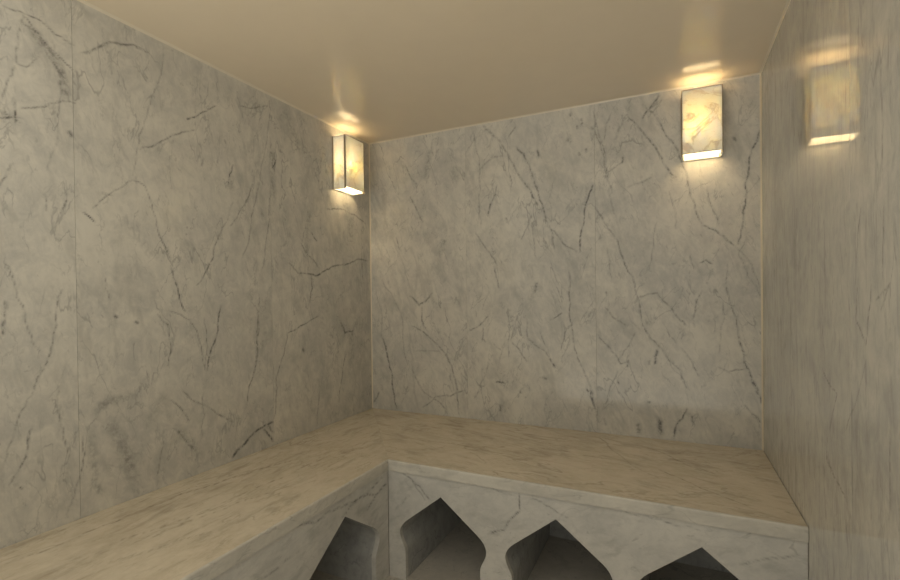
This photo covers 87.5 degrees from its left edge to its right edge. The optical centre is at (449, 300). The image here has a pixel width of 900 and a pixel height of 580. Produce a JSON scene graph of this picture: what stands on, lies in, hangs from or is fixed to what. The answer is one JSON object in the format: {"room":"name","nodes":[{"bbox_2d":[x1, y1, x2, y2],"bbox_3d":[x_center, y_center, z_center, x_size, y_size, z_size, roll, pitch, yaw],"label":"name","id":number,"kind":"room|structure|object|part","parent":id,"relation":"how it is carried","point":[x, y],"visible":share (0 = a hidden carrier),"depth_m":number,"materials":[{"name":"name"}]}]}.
{"room":"spa","nodes":[
{"label":"spa","id":0,"kind":"room"},
{"bbox_2d":[0,0,371,548],"bbox_3d":[-1.183,0.119,1.820,0.060,2.299,2.950,0,1,25],"label":"wall","id":1,"kind":"structure","parent":0,"point":[185,275],"depth_m":1.81,"materials":[{"name":"stone"}]},
{"bbox_2d":[77,0,368,143],"bbox_3d":[-0.952,-1.032,2.248,0.008,0.008,1.950,0,1,25],"label":"trim","id":2,"kind":"structure","parent":1,"relation":"attached to","point":[81,1],"depth_m":2.00,"materials":[{"name":"plastic"}]},
{"bbox_2d":[332,134,364,195],"bbox_3d":[-0.614,-0.821,2.857,0.094,0.315,0.192,0,1,25],"label":"wall sconce","id":3,"kind":"object","parent":1,"relation":"attached to","point":[347,151],"visible":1,"depth_m":2.79,"materials":[{"name":"beige stone"}]},
{"bbox_3d":[-0.657,-0.819,2.779,0.083,0.312,0.009,0,1,25],"label":"panel","id":4,"kind":"part","parent":3,"relation":"part of","materials":[{"name":"beige stone"}]},
{"bbox_3d":[-0.653,-0.817,2.875,0.009,0.306,0.163,0,1,25],"label":"plate","id":5,"kind":"part","parent":3,"relation":"part of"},
{"bbox_3d":[-0.577,-0.826,2.839,0.009,0.301,0.180,0,1,25],"label":"panel","id":6,"kind":"part","parent":3,"relation":"part of","materials":[{"name":"beige stone"}]},
{"bbox_3d":[-0.581,-0.822,2.939,0.083,0.312,0.009,0,1,25],"label":"panel","id":7,"kind":"part","parent":3,"relation":"part of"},
{"bbox_2d":[84,0,786,142],"bbox_3d":[0.051,-1.070,1.807,2.320,0.050,2.010,0,1,25],"label":"ceiling","id":8,"kind":"structure","parent":0,"point":[372,70],"depth_m":1.95,"materials":[{"name":"beige paint"}]},
{"bbox_2d":[310,497,738,579],"bbox_3d":[-0.135,1.285,1.374,2.320,0.050,3.010,0,1,25],"label":"floor","id":9,"kind":"structure","parent":0,"point":[460,555],"depth_m":2.21,"materials":[{"name":"stone"}]},
{"bbox_2d":[0,408,808,579],"bbox_3d":[-0.152,0.993,1.344,2.198,0.535,2.949,0,1,25],"label":"bench","id":10,"kind":"object","parent":9,"relation":"on","point":[294,508],"visible":1,"depth_m":1.84,"materials":[{"name":"beige stone"}]},
{"bbox_3d":[-0.856,0.755,1.673,0.646,0.048,2.949,0,1,25],"label":"seat","id":11,"kind":"part","parent":10,"relation":"part of","materials":[{"name":"stone"}]},
{"bbox_3d":[-0.749,1.026,1.183,0.022,0.487,2.146,0,1,25],"label":"panel","id":12,"kind":"part","parent":10,"relation":"part of","materials":[{"name":"stone"}]},
{"bbox_3d":[0.302,0.736,2.308,2.198,0.048,0.810,0,1,25],"label":"seat","id":13,"kind":"part","parent":10,"relation":"part of","materials":[{"name":"stone"}]},
{"bbox_3d":[0.429,1.006,1.825,1.559,0.487,0.022,0,1,25],"label":"panel","id":14,"kind":"part","parent":10,"relation":"part of","materials":[{"name":"stone"}]},
{"bbox_2d":[370,75,763,450],"bbox_3d":[0.481,0.092,2.698,2.320,2.299,0.060,0,1,25],"label":"wall","id":15,"kind":"structure","parent":0,"point":[567,268],"depth_m":2.56,"materials":[{"name":"stone"}]},
{"bbox_2d":[368,144,372,407],"bbox_3d":[-0.527,-0.164,3.133,0.007,1.757,0.007,0,1,25],"label":"trim","id":16,"kind":"structure","parent":15,"relation":"attached to","point":[368,144],"depth_m":3.13,"materials":[{"name":"plastic"}]},
{"bbox_2d":[369,72,760,143],"bbox_3d":[0.453,-1.052,2.657,2.199,0.008,0.008,0,1,25],"label":"trim","id":17,"kind":"structure","parent":15,"relation":"attached to","point":[757,73],"depth_m":2.54,"materials":[{"name":"plastic"}]},
{"bbox_2d":[680,84,723,160],"bbox_3d":[1.206,-0.849,2.256,0.178,0.315,0.094,0,1,25],"label":"wall sconce","id":18,"kind":"object","parent":15,"relation":"attached to","point":[701,109],"visible":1,"depth_m":2.22,"materials":[{"name":"beige stone"}]},
{"bbox_3d":[1.224,-0.846,2.294,0.149,0.306,0.009,0,1,25],"label":"plate","id":19,"kind":"part","parent":18,"relation":"part of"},
{"bbox_2d":[759,74,763,449],"bbox_3d":[1.454,-0.179,2.196,0.007,1.757,0.007,0,1,25],"label":"trim","id":20,"kind":"structure","parent":15,"relation":"attached to","point":[760,93],"depth_m":2.20,"materials":[{"name":"plastic"}]},
{"bbox_2d":[761,0,899,579],"bbox_3d":[0.860,0.103,0.854,0.060,2.299,2.950,0,1,25],"label":"wall","id":21,"kind":"structure","parent":0,"point":[830,75],"depth_m":1.21,"materials":[{"name":"stone"}]},
{"bbox_2d":[760,0,790,72],"bbox_3d":[1.028,-1.048,1.311,0.008,0.008,1.950,0,1,25],"label":"trim","id":22,"kind":"structure","parent":21,"relation":"attached to","point":[788,1],"depth_m":1.86,"materials":[{"name":"plastic"}]}
]}

